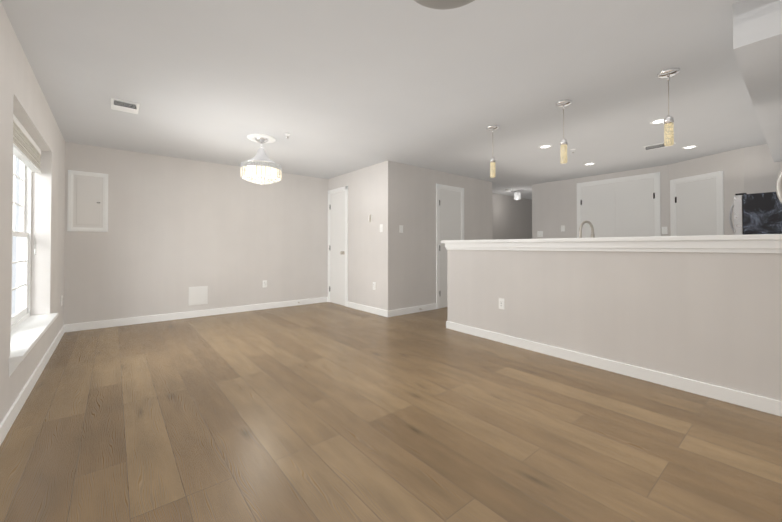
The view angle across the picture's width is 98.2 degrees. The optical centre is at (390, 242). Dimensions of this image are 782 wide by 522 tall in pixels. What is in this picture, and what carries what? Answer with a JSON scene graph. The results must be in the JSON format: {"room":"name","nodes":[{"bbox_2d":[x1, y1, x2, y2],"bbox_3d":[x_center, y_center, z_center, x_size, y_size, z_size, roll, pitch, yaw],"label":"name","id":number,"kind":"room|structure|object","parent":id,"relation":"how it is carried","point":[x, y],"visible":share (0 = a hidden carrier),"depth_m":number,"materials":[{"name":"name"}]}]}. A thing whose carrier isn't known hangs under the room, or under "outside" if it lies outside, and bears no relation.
{"room":"empty living room","nodes":[
{"label":"empty living room","id":0,"kind":"room"},
{"bbox_2d":[0,1,64,422],"bbox_3d":[-1.880,-0.101,1.408,0.200,2.320,7.250,1,-1,-39],"label":"wall","id":1,"kind":"structure","parent":0,"point":[23,100],"depth_m":2.57,"materials":[{"name":"paint"}]},
{"bbox_2d":[11,114,40,330],"bbox_3d":[-2.840,-0.103,2.528,0.135,1.550,1.600,1,-1,-39],"label":"window","id":2,"kind":"structure","parent":1,"relation":"in","point":[26,151],"depth_m":2.99,"materials":[{"name":"paint"}]},
{"bbox_2d":[0,325,64,445],"bbox_3d":[-1.798,1.012,1.463,0.014,0.095,6.850,1,-1,-39],"label":"baseboard","id":3,"kind":"structure","parent":1,"relation":"attached to","point":[7,422],"depth_m":2.30,"materials":[{"name":"paint"}]},
{"bbox_2d":[9,313,57,376],"bbox_3d":[-2.769,0.729,2.578,0.190,0.117,1.680,1,-1,-39],"label":"window sill","id":4,"kind":"structure","parent":1,"relation":"attached to","point":[28,333],"depth_m":2.44,"materials":[{"name":"paint"}]},
{"bbox_2d":[63,142,327,324],"bbox_3d":[-2.642,-0.057,5.340,3.605,2.320,0.200,1,-1,-39],"label":"wall","id":5,"kind":"structure","parent":0,"point":[228,235],"depth_m":4.94,"materials":[{"name":"paint"}]},
{"bbox_2d":[67,170,107,231],"bbox_3d":[-3.801,-0.514,4.255,0.380,0.750,0.018,1,-1,-39],"label":"electrical panel","id":6,"kind":"object","parent":5,"relation":"attached to","point":[87,208],"visible":1,"depth_m":4.25,"materials":[{"name":"paint"}]},
{"bbox_2d":[65,297,327,331],"bbox_3d":[-2.575,1.055,5.245,3.605,0.095,0.014,1,-1,-39],"label":"baseboard","id":7,"kind":"structure","parent":5,"relation":"attached to","point":[128,321],"depth_m":4.88,"materials":[{"name":"paint"}]},
{"bbox_2d":[188,286,207,305],"bbox_3d":[-2.857,0.785,5.020,0.250,0.270,0.008,1,-1,-39],"label":"access panel","id":8,"kind":"object","parent":5,"relation":"attached to","point":[198,295],"visible":1,"depth_m":5.02,"materials":[{"name":"paint"}]},
{"bbox_2d":[262,280,266,286],"bbox_3d":[-2.102,0.686,5.638,0.072,0.116,0.010,1,-1,-39],"label":"electrical outlet","id":9,"kind":"object","parent":5,"relation":"attached to","point":[264,283],"visible":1,"depth_m":5.63,"materials":[{"name":"white plastic"}]},
{"bbox_2d":[0,0,766,199],"bbox_3d":[2.214,-1.273,4.775,10.885,0.100,7.350,1,-1,-39],"label":"ceiling","id":10,"kind":"structure","parent":0,"point":[334,88],"depth_m":2.62,"materials":[{"name":"paint"}]},
{"bbox_2d":[111,98,139,113],"bbox_3d":[-2.419,-1.216,3.080,0.200,0.052,0.300,1,-1,-39],"label":"ceiling vent","id":11,"kind":"object","parent":10,"relation":"in","point":[124,106],"visible":0.98,"depth_m":3.01,"materials":[{"name":"metal"}]},
{"bbox_2d":[240,134,281,184],"bbox_3d":[-1.525,-0.958,3.990,0.454,0.548,0.454,1,-1,-39],"label":"chandelier","id":12,"kind":"object","parent":10,"relation":"hanging from","point":[260,167],"visible":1,"depth_m":3.87,"materials":[{"name":"white glass"}]},
{"bbox_2d":[414,0,474,9],"bbox_3d":[0.268,-1.214,1.551,0.470,0.090,0.470,1,-1,-39],"label":"dome ceiling light","id":13,"kind":"object","parent":10,"relation":"attached to","point":[442,4],"visible":1,"depth_m":1.68,"materials":[{"name":"glass"}]},
{"bbox_2d":[486,125,498,177],"bbox_3d":[1.089,-0.968,3.623,0.132,0.537,0.132,1,-1,-39],"label":"pendant light","id":14,"kind":"object","parent":10,"relation":"hanging from","point":[492,128],"visible":1,"depth_m":3.60,"materials":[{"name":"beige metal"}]},
{"bbox_2d":[514,191,520,199],"bbox_3d":[2.902,-1.090,7.787,0.150,0.198,0.150,1,-1,-39],"label":"light","id":15,"kind":"object","parent":10,"relation":"attached to","point":[517,195],"visible":1,"depth_m":7.73,"materials":[{"name":"silver metal"}]},
{"bbox_2d":[539,145,551,147],"bbox_3d":[1.968,-1.225,4.321,0.160,0.006,0.160,1,-1,-39],"label":"recessed light","id":16,"kind":"object","parent":10,"relation":"in","point":[544,146],"visible":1,"depth_m":4.32,"materials":[{"name":"paint"}]},
{"bbox_2d":[555,99,571,163],"bbox_3d":[1.532,-0.975,3.004,0.132,0.537,0.132,1,-1,-39],"label":"pendant light","id":17,"kind":"object","parent":10,"relation":"hanging from","point":[563,141],"visible":1,"depth_m":2.98,"materials":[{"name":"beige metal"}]},
{"bbox_2d":[650,118,663,123],"bbox_3d":[2.734,-1.235,3.449,0.160,0.006,0.160,1,-1,-39],"label":"recessed light","id":18,"kind":"object","parent":10,"relation":"in","point":[658,121],"visible":0.65,"depth_m":3.45,"materials":[{"name":"paint"}]},
{"bbox_2d":[643,142,675,150],"bbox_3d":[3.368,-1.203,4.252,0.160,0.052,0.300,1,-1,-39],"label":"ceiling vent","id":19,"kind":"object","parent":10,"relation":"in","point":[654,146],"visible":0.81,"depth_m":4.24,"materials":[{"name":"metal"}]},
{"bbox_2d":[657,68,679,145],"bbox_3d":[2.033,-0.980,2.480,0.132,0.537,0.132,1,-1,-39],"label":"pendant light","id":20,"kind":"object","parent":10,"relation":"hanging from","point":[668,119],"visible":1,"depth_m":2.46,"materials":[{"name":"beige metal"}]},
{"bbox_2d":[682,145,697,148],"bbox_3d":[3.836,-1.225,4.345,0.160,0.006,0.160,1,-1,-39],"label":"recessed light","id":21,"kind":"object","parent":10,"relation":"in","point":[690,146],"visible":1,"depth_m":4.34,"materials":[{"name":"paint"}]},
{"bbox_2d":[0,302,781,521],"bbox_3d":[2.214,1.147,4.748,10.885,0.100,7.350,1,-1,-39],"label":"floor","id":22,"kind":"structure","parent":0,"point":[325,412],"depth_m":1.89,"materials":[{"name":"brown wood"}]},
{"bbox_2d":[729,192,781,234],"bbox_3d":[4.495,0.257,3.897,0.655,1.661,0.848,1,-1,-39],"label":"fridge","id":23,"kind":"object","parent":22,"relation":"on","point":[757,213],"visible":0.42,"depth_m":3.83,"materials":[{"name":"grey metal"}]},
{"bbox_2d":[328,161,492,310],"bbox_3d":[0.347,-0.043,6.625,2.650,2.320,2.000,1,-1,-39],"label":"wall","id":24,"kind":"structure","parent":0,"point":[394,264],"depth_m":5.41,"materials":[{"name":"paint"}]},
{"bbox_2d":[329,191,344,305],"bbox_3d":[-0.999,0.101,6.113,0.078,2.006,0.543,1,-1,-39],"label":"closet door","id":25,"kind":"structure","parent":24,"relation":"in","point":[337,250],"depth_m":6.12,"materials":[{"name":"paint"}]},
{"bbox_2d":[328,186,347,306],"bbox_3d":[-0.971,0.064,6.126,0.020,2.095,0.690,1,-1,-39],"label":"trim","id":26,"kind":"structure","parent":24,"relation":"attached to","point":[338,190],"depth_m":5.90,"materials":[{"name":"paint"}]},
{"bbox_2d":[347,301,387,316],"bbox_3d":[-0.395,1.057,5.417,0.014,0.095,1.119,1,-1,-39],"label":"baseboard","id":27,"kind":"structure","parent":24,"relation":"attached to","point":[373,310],"depth_m":5.36,"materials":[{"name":"paint"}]},
{"bbox_2d":[368,214,371,221],"bbox_3d":[-0.331,-0.387,5.347,0.025,0.126,0.078,1,-1,-39],"label":"thermostat","id":28,"kind":"object","parent":24,"relation":"attached to","point":[370,218],"visible":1,"depth_m":5.33,"materials":[{"name":"white plastic"}]},
{"bbox_2d":[399,225,402,232],"bbox_3d":[0.160,-0.209,5.170,0.072,0.116,0.017,1,-1,-39],"label":"light switch","id":29,"kind":"object","parent":24,"relation":"attached to","point":[400,228],"visible":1,"depth_m":5.16,"materials":[{"name":"white plastic"}]},
{"bbox_2d":[387,303,436,316],"bbox_3d":[0.353,1.055,5.316,1.044,0.095,0.014,1,-1,-39],"label":"baseboard","id":30,"kind":"structure","parent":24,"relation":"attached to","point":[403,311],"depth_m":5.28,"materials":[{"name":"paint"}]},
{"bbox_2d":[439,189,460,307],"bbox_3d":[1.032,0.098,5.879,0.573,2.006,0.018,1,-1,-39],"label":"closet door","id":31,"kind":"structure","parent":24,"relation":"in","point":[450,213],"depth_m":5.81,"materials":[{"name":"paint"}]},
{"bbox_2d":[436,184,463,308],"bbox_3d":[1.038,0.062,5.884,0.720,2.095,0.020,1,-1,-39],"label":"trim","id":32,"kind":"structure","parent":24,"relation":"attached to","point":[447,187],"depth_m":5.68,"materials":[{"name":"paint"}]},
{"bbox_2d":[492,193,531,239],"bbox_3d":[3.111,-0.019,8.759,4.330,2.320,0.200,1,-1,-39],"label":"wall","id":33,"kind":"structure","parent":0,"point":[511,218],"depth_m":8.57,"materials":[{"name":"paint"}]},
{"bbox_2d":[579,220,594,237],"bbox_3d":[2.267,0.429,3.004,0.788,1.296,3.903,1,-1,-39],"label":"faucet","id":34,"kind":"object","parent":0,"point":[591,226],"depth_m":3.29,"materials":[{"name":"grey metal"}]},
{"bbox_2d":[447,250,781,400],"bbox_3d":[1.998,0.532,2.732,0.294,1.085,4.091,1,-1,-39],"label":"wall","id":35,"kind":"structure","parent":0,"point":[713,318],"depth_m":2.66,"materials":[{"name":"paint"}]},
{"bbox_2d":[499,298,503,308],"bbox_3d":[1.201,0.665,3.684,0.012,0.116,0.072,1,-1,-39],"label":"outlet","id":36,"kind":"object","parent":35,"relation":"attached to","point":[501,303],"visible":1,"depth_m":3.68,"materials":[{"name":"white plastic"}]},
{"bbox_2d":[441,234,781,252],"bbox_3d":[1.972,0.014,2.771,0.372,0.119,4.179,1,-1,-39],"label":"half wall ledge","id":37,"kind":"structure","parent":35,"relation":"on","point":[762,243],"depth_m":2.65,"materials":[{"name":"paint"}]},
{"bbox_2d":[776,170,781,202],"bbox_3d":[2.595,-0.322,1.967,0.090,0.538,0.477,1,-1,-39],"label":"decor","id":38,"kind":"object","parent":37,"relation":"on","point":[779,186],"visible":1,"depth_m":2.13,"materials":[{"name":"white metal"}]},
{"bbox_2d":[446,321,781,416],"bbox_3d":[1.991,1.028,2.734,0.322,0.092,4.101,1,-1,-39],"label":"baseboard","id":39,"kind":"structure","parent":35,"relation":"attached to","point":[756,402],"depth_m":2.65,"materials":[{"name":"paint"}]},
{"bbox_2d":[532,144,781,238],"bbox_3d":[5.568,-0.050,5.996,3.630,2.320,4.910,1,-1,-39],"label":"wall","id":40,"kind":"structure","parent":0,"point":[752,169],"depth_m":5.25,"materials":[{"name":"paint"}]},
{"bbox_2d":[581,178,654,237],"bbox_3d":[3.862,0.035,5.829,0.018,2.131,1.113,1,-1,-39],"label":"laundry door","id":41,"kind":"structure","parent":40,"relation":"in","point":[622,209],"depth_m":5.78,"materials":[{"name":"paint"}]},
{"bbox_2d":[577,172,660,237],"bbox_3d":[3.862,-0.001,5.830,0.020,2.220,1.245,1,-1,-39],"label":"door frame","id":42,"kind":"structure","parent":40,"relation":"attached to","point":[657,223],"depth_m":5.58,"materials":[{"name":"paint"}]},
{"bbox_2d":[662,227,667,233],"bbox_3d":[4.289,-0.192,5.312,0.017,0.116,0.072,1,-1,-39],"label":"light switch","id":43,"kind":"object","parent":40,"relation":"attached to","point":[664,230],"visible":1,"depth_m":5.31,"materials":[{"name":"white plastic"}]},
{"bbox_2d":[675,178,716,235],"bbox_3d":[4.411,0.100,4.912,0.227,1.981,0.488,1,-1,-39],"label":"pantry door","id":44,"kind":"structure","parent":40,"relation":"in","point":[696,210],"depth_m":4.90,"materials":[{"name":"paint"}]},
{"bbox_2d":[670,171,723,235],"bbox_3d":[4.412,0.063,4.905,0.020,2.070,0.680,0,-1,-14],"label":"door frame","id":45,"kind":"structure","parent":40,"relation":"attached to","point":[718,175],"depth_m":4.74,"materials":[{"name":"paint"}]},
{"bbox_2d":[733,0,781,161],"bbox_3d":[5.100,-1.116,3.597,7.410,0.240,1.374,1,-1,-39],"label":"soffit","id":46,"kind":"structure","parent":0,"point":[757,36],"depth_m":1.86,"materials":[{"name":"paint"}]}
]}

